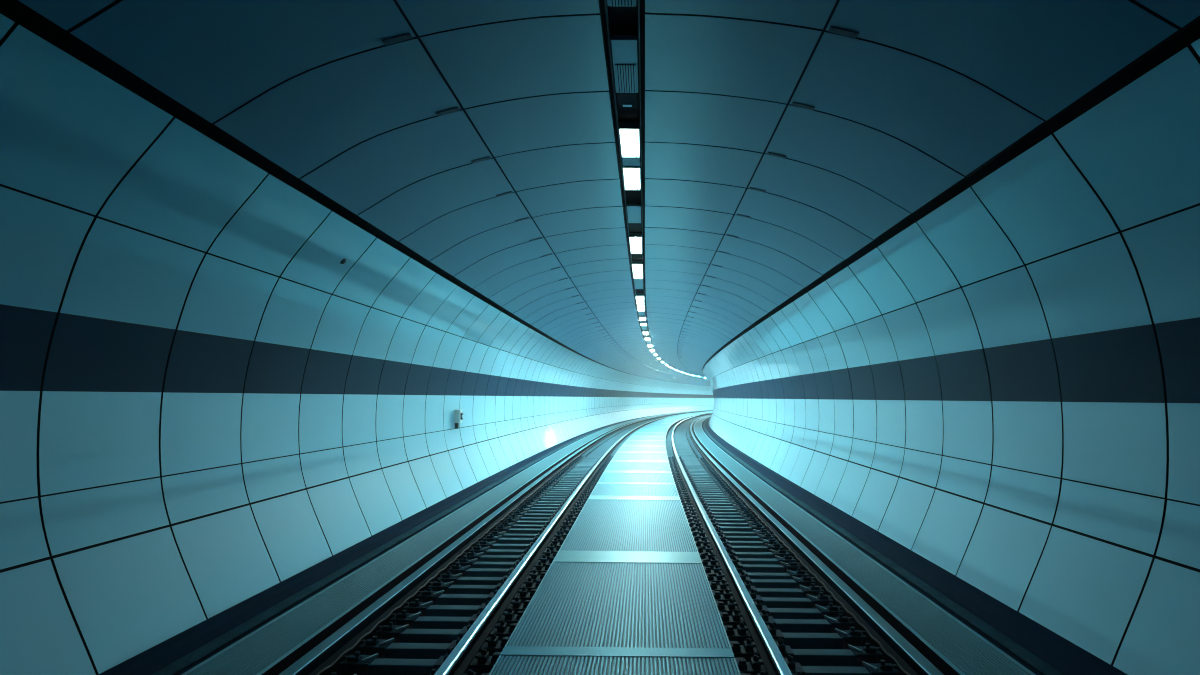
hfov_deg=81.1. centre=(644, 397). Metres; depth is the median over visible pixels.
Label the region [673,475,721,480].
sleeper
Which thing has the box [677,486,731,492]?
sleeper
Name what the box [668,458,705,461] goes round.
sleeper
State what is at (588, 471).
sleeper
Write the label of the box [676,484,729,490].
sleeper
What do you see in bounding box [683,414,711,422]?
sleeper
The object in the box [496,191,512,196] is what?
bracket
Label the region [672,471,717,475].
sleeper
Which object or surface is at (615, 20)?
trim
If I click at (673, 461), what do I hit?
sleeper
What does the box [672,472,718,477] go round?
sleeper
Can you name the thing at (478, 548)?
sleeper
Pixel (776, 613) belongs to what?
sleeper
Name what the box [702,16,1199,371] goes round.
trim
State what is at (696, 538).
sleeper
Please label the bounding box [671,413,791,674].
rail
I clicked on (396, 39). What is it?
bracket
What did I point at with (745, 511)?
sleeper
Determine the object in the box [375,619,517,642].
sleeper
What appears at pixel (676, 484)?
sleeper
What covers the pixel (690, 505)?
sleeper
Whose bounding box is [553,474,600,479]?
sleeper
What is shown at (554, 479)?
sleeper
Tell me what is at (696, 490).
sleeper
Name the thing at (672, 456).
sleeper
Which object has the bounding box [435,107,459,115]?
bracket
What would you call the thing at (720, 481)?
sleeper
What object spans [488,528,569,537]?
sleeper
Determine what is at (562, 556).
plate
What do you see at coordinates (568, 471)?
sleeper
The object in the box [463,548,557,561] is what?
sleeper
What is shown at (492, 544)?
sleeper
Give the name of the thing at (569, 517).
sleeper
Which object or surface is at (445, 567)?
cable
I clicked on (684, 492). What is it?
sleeper
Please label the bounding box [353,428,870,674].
floor
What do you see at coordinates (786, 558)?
sleeper
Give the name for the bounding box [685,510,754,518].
sleeper
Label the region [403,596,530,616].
sleeper
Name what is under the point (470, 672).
sleeper
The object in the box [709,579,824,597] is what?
sleeper
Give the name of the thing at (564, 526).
sleeper
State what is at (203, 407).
wall
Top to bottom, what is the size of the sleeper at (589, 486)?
0.283 m
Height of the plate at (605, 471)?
0.006 m
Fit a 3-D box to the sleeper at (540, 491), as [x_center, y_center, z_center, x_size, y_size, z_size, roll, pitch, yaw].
[-2.342,2.814,20.437,1.738,0.283,0.260,1,0,0]
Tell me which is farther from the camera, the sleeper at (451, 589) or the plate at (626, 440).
the plate at (626, 440)
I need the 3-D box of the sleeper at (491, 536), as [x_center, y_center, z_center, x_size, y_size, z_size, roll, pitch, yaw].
[-2.348,2.814,13.948,1.738,0.283,0.260,1,0,0]
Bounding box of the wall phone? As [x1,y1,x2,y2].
[454,410,462,428]
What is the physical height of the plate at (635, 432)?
0.006 m
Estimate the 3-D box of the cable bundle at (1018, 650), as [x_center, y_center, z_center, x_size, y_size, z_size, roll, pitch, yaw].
[17.518,2.844,80.344,27.244,0.056,183.988,1,0,0]
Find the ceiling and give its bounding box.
[18,0,1199,385]
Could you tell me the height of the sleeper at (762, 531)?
0.283 m
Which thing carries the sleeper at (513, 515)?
on the floor
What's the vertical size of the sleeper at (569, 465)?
0.283 m
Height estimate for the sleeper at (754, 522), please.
0.283 m
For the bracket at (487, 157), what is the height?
0.084 m
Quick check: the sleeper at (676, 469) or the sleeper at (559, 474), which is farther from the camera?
the sleeper at (676, 469)
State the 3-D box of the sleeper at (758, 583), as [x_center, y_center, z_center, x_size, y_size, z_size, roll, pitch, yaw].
[1.789,2.857,10.936,1.738,0.283,0.260,1,0,0]
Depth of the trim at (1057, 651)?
9.32 m
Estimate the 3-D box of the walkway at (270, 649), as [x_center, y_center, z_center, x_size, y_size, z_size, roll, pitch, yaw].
[9.923,2.964,81.962,28.408,0.520,187.223,1,0,0]
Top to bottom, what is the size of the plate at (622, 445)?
0.006 m
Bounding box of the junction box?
[617,93,637,108]
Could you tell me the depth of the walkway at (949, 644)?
9.43 m
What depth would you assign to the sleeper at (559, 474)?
24.87 m
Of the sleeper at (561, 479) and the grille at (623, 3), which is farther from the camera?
the sleeper at (561, 479)
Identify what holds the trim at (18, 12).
attached to the ceiling
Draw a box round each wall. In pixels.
[0,13,713,674]
[703,39,1199,674]
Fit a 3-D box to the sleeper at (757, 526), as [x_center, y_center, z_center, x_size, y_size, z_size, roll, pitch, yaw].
[1.789,2.857,15.445,1.738,0.283,0.260,1,0,0]
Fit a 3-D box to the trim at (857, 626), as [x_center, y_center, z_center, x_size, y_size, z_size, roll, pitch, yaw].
[16.398,3.137,80.584,27.440,0.300,184.468,1,0,0]
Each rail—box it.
[279,410,712,674]
[434,411,708,674]
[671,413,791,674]
[690,415,943,674]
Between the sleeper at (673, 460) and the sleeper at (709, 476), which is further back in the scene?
the sleeper at (673, 460)
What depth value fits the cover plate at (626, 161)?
10.70 m
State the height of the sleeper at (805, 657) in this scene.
0.283 m
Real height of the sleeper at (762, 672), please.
0.283 m
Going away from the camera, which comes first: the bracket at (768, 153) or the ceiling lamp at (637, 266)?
the bracket at (768, 153)
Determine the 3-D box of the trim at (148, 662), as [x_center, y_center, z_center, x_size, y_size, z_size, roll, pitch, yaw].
[9.094,2.851,82.158,28.728,0.290,187.615,1,0,0]
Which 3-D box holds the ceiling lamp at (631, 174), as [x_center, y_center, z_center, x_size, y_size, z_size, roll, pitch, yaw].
[-0.212,-3.642,11.550,0.284,0.100,1.198,1,0,0]
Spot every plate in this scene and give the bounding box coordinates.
[501,646,733,657]
[553,550,701,563]
[588,495,679,499]
[597,482,674,484]
[603,470,671,473]
[610,460,668,462]
[617,451,666,453]
[622,158,639,165]
[622,445,665,446]
[626,440,664,440]
[627,204,640,222]
[630,436,665,436]
[634,278,642,288]
[635,432,666,432]
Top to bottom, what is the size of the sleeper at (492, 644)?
0.283 m
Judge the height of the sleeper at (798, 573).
0.283 m
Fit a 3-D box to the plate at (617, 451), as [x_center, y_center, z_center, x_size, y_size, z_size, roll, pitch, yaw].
[-0.158,2.595,33.050,2.364,0.006,0.939,1,0,0]
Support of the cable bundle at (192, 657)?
in the trim at (148, 662)
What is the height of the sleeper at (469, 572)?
0.283 m
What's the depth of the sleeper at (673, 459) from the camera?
30.81 m
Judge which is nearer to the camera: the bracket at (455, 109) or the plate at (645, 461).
the bracket at (455, 109)
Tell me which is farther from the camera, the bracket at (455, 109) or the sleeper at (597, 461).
the sleeper at (597, 461)
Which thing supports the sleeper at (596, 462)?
on the floor
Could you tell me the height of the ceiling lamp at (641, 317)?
0.130 m
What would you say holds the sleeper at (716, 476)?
on the floor
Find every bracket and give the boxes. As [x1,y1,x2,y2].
[382,33,412,45]
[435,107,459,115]
[471,156,490,163]
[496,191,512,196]
[749,187,765,192]
[767,152,786,157]
[791,102,814,109]
[828,26,858,37]
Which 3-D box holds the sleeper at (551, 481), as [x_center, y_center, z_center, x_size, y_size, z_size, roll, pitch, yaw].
[-2.333,2.814,22.883,1.738,0.283,0.260,1,0,0]
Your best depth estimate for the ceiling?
7.96 m
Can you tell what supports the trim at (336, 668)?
on the floor
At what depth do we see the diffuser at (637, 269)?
20.06 m
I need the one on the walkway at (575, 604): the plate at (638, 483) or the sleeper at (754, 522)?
the plate at (638, 483)
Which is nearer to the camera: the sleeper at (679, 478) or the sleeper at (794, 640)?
the sleeper at (794, 640)
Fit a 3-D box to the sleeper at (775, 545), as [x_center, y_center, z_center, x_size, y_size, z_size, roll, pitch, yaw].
[1.789,2.857,13.423,1.738,0.283,0.260,1,0,0]
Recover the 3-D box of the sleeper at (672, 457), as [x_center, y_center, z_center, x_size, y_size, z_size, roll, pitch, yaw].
[1.890,2.858,31.914,1.738,0.283,0.260,1,0,1]
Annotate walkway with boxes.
[181,410,710,674]
[489,411,740,674]
[694,415,1035,674]
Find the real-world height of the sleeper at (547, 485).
0.283 m
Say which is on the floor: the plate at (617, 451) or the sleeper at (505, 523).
the sleeper at (505, 523)
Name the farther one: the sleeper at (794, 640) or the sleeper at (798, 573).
the sleeper at (798, 573)
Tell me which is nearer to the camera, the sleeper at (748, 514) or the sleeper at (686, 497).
the sleeper at (748, 514)
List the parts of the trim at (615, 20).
channel rail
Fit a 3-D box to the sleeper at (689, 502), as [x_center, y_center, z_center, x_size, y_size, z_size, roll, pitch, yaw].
[1.791,2.857,18.363,1.738,0.283,0.260,1,0,0]
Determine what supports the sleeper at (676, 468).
on the floor
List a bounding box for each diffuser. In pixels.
[620,129,638,155]
[624,168,639,188]
[630,238,641,252]
[633,265,641,277]
[637,297,643,301]
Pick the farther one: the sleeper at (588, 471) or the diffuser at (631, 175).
the sleeper at (588, 471)
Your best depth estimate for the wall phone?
20.77 m
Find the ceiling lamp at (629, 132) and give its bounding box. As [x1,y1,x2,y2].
[618,122,639,157]
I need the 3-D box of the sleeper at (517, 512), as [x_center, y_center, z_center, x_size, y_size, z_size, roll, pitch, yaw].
[-2.348,2.814,16.900,1.738,0.283,0.260,1,0,0]
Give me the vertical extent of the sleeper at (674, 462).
0.283 m
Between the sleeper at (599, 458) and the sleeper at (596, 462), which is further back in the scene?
the sleeper at (599, 458)
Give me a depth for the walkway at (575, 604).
9.21 m
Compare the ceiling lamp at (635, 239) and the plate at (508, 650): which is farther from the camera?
the ceiling lamp at (635, 239)
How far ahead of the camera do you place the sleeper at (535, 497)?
19.36 m
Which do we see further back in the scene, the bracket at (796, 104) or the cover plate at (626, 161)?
the cover plate at (626, 161)
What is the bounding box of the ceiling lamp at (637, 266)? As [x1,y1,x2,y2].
[632,261,642,277]
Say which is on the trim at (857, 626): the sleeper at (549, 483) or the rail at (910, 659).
the rail at (910, 659)
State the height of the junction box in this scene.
0.056 m
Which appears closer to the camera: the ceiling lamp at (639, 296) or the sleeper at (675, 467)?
the ceiling lamp at (639, 296)
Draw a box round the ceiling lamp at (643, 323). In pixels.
[640,321,646,325]
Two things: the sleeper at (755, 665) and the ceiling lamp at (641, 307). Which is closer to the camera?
the sleeper at (755, 665)
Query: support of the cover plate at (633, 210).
attached to the trim at (615, 20)
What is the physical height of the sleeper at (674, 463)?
0.283 m
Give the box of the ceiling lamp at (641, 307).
[637,304,644,310]
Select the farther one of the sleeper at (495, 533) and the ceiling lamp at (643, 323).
the ceiling lamp at (643, 323)
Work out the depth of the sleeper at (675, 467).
27.31 m
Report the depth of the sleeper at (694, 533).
14.30 m
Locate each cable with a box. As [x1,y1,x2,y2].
[316,421,642,674]
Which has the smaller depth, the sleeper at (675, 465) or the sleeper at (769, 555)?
the sleeper at (769, 555)
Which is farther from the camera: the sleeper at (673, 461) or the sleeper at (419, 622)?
the sleeper at (673, 461)
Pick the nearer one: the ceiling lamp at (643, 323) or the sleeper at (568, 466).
the sleeper at (568, 466)
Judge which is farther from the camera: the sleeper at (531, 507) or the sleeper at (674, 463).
the sleeper at (674, 463)
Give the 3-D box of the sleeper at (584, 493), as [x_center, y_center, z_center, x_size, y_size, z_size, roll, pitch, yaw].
[-2.344,2.814,19.933,1.738,0.283,0.260,1,0,0]
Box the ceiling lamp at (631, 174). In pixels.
[622,162,640,190]
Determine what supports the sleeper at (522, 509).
on the floor
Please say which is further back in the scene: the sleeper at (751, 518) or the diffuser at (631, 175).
the sleeper at (751, 518)
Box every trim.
[0,0,628,373]
[96,410,705,674]
[322,423,641,674]
[598,0,703,377]
[690,425,905,674]
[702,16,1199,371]
[702,418,1127,674]
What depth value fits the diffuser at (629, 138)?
9.91 m
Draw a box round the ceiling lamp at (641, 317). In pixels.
[639,315,645,320]
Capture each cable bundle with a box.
[151,413,671,674]
[703,418,1064,674]
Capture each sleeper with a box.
[331,669,488,674]
[339,648,500,674]
[358,633,509,658]
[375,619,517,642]
[390,607,523,628]
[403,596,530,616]
[417,586,536,604]
[428,577,541,593]
[437,569,545,584]
[447,561,550,576]
[455,554,553,568]
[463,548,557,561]
[469,543,560,554]
[476,537,563,549]
[483,532,567,543]
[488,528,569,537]
[494,523,572,533]
[499,519,574,528]
[503,515,576,524]
[507,512,578,520]
[512,508,580,516]
[515,505,582,513]
[519,502,584,509]
[523,499,585,506]
[526,496,587,503]
[529,494,588,500]
[532,491,590,497]
[535,489,591,495]
[537,487,592,493]
[540,485,594,490]
[542,483,595,488]
[545,481,596,486]
[547,479,597,484]
[550,477,598,482]
[551,476,599,480]
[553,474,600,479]
[555,473,601,477]
[557,471,602,475]
[559,470,603,474]
[561,468,604,472]
[562,467,605,471]
[564,466,605,470]
[565,465,606,468]
[567,463,607,467]
[569,462,608,466]
[570,461,609,464]
[574,458,611,461]
[668,456,704,459]
[668,457,703,460]
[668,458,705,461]
[668,459,706,462]
[669,460,707,463]
[669,461,708,465]
[669,462,709,466]
[670,463,710,467]
[670,464,711,468]
[670,465,712,470]
[670,467,713,471]
[671,468,714,472]
[671,469,716,474]
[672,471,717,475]
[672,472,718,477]
[673,474,720,479]
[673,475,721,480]
[674,477,723,482]
[674,479,724,484]
[675,480,726,486]
[675,482,728,488]
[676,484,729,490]
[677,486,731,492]
[677,488,733,495]
[678,491,736,497]
[679,493,738,499]
[680,495,740,502]
[681,498,742,505]
[682,501,745,508]
[682,503,748,511]
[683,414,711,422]
[683,506,751,514]
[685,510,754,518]
[686,513,757,522]
[687,517,761,526]
[688,520,765,531]
[690,525,769,535]
[692,529,774,540]
[693,534,778,545]
[695,539,783,551]
[697,545,789,558]
[699,551,795,564]
[701,557,801,572]
[704,564,809,578]
[706,571,815,588]
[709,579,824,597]
[712,588,833,608]
[716,598,843,618]
[719,609,853,632]
[724,622,867,648]
[729,638,883,666]
[735,655,899,674]
[740,670,801,674]
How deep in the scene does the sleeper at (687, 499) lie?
18.86 m
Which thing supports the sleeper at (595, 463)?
on the floor
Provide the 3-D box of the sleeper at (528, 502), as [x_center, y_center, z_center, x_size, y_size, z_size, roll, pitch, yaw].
[-2.346,2.814,18.428,1.738,0.283,0.260,1,0,0]
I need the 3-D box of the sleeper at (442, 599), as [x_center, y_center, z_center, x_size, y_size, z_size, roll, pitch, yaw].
[-2.348,2.814,9.928,1.738,0.283,0.260,1,0,0]
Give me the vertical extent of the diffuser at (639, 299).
0.040 m
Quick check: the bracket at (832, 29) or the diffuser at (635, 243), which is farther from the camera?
the diffuser at (635, 243)
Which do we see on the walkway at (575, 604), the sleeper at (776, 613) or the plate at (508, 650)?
the plate at (508, 650)
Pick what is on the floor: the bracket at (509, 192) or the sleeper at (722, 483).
the sleeper at (722, 483)
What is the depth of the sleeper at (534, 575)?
10.81 m
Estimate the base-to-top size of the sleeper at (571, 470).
0.283 m
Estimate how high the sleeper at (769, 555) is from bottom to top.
0.283 m
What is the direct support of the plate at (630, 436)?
on the walkway at (575, 604)
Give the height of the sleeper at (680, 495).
0.283 m
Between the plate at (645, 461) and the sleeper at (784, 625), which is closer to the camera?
the sleeper at (784, 625)
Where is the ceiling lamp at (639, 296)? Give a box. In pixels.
[636,293,643,303]
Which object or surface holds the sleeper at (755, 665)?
on the floor
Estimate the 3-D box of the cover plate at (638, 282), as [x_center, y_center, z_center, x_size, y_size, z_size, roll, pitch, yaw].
[-0.200,-3.632,22.250,0.262,0.050,2.070,1,0,0]
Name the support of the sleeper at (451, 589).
on the floor
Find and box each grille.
[607,0,635,6]
[611,35,637,92]
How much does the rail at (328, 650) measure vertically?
0.214 m
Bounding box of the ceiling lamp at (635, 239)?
[629,233,641,253]
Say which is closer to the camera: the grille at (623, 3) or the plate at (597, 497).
the grille at (623, 3)
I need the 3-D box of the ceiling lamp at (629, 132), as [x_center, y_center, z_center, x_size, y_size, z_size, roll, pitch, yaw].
[-0.212,-3.642,9.925,0.284,0.100,1.148,1,0,0]
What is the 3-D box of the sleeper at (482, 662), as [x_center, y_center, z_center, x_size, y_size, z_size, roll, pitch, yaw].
[-2.348,2.814,7.450,1.738,0.283,0.260,1,0,0]
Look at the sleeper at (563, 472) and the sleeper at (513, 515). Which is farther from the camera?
the sleeper at (563, 472)
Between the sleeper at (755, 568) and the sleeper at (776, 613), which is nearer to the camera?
the sleeper at (776, 613)
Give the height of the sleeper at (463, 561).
0.283 m
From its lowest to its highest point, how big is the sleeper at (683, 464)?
0.283 m
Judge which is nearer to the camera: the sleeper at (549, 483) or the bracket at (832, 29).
the bracket at (832, 29)
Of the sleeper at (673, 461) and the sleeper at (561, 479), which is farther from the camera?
the sleeper at (673, 461)
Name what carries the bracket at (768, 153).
attached to the ceiling
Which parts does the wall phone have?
casing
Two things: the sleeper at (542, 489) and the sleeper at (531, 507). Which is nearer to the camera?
the sleeper at (531, 507)
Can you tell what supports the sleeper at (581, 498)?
on the floor
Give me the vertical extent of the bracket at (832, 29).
0.070 m
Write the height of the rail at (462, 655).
0.214 m
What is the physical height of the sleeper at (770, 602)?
0.283 m
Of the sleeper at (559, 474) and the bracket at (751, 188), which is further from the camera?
the sleeper at (559, 474)
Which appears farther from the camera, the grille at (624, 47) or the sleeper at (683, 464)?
the sleeper at (683, 464)
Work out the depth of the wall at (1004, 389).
8.29 m

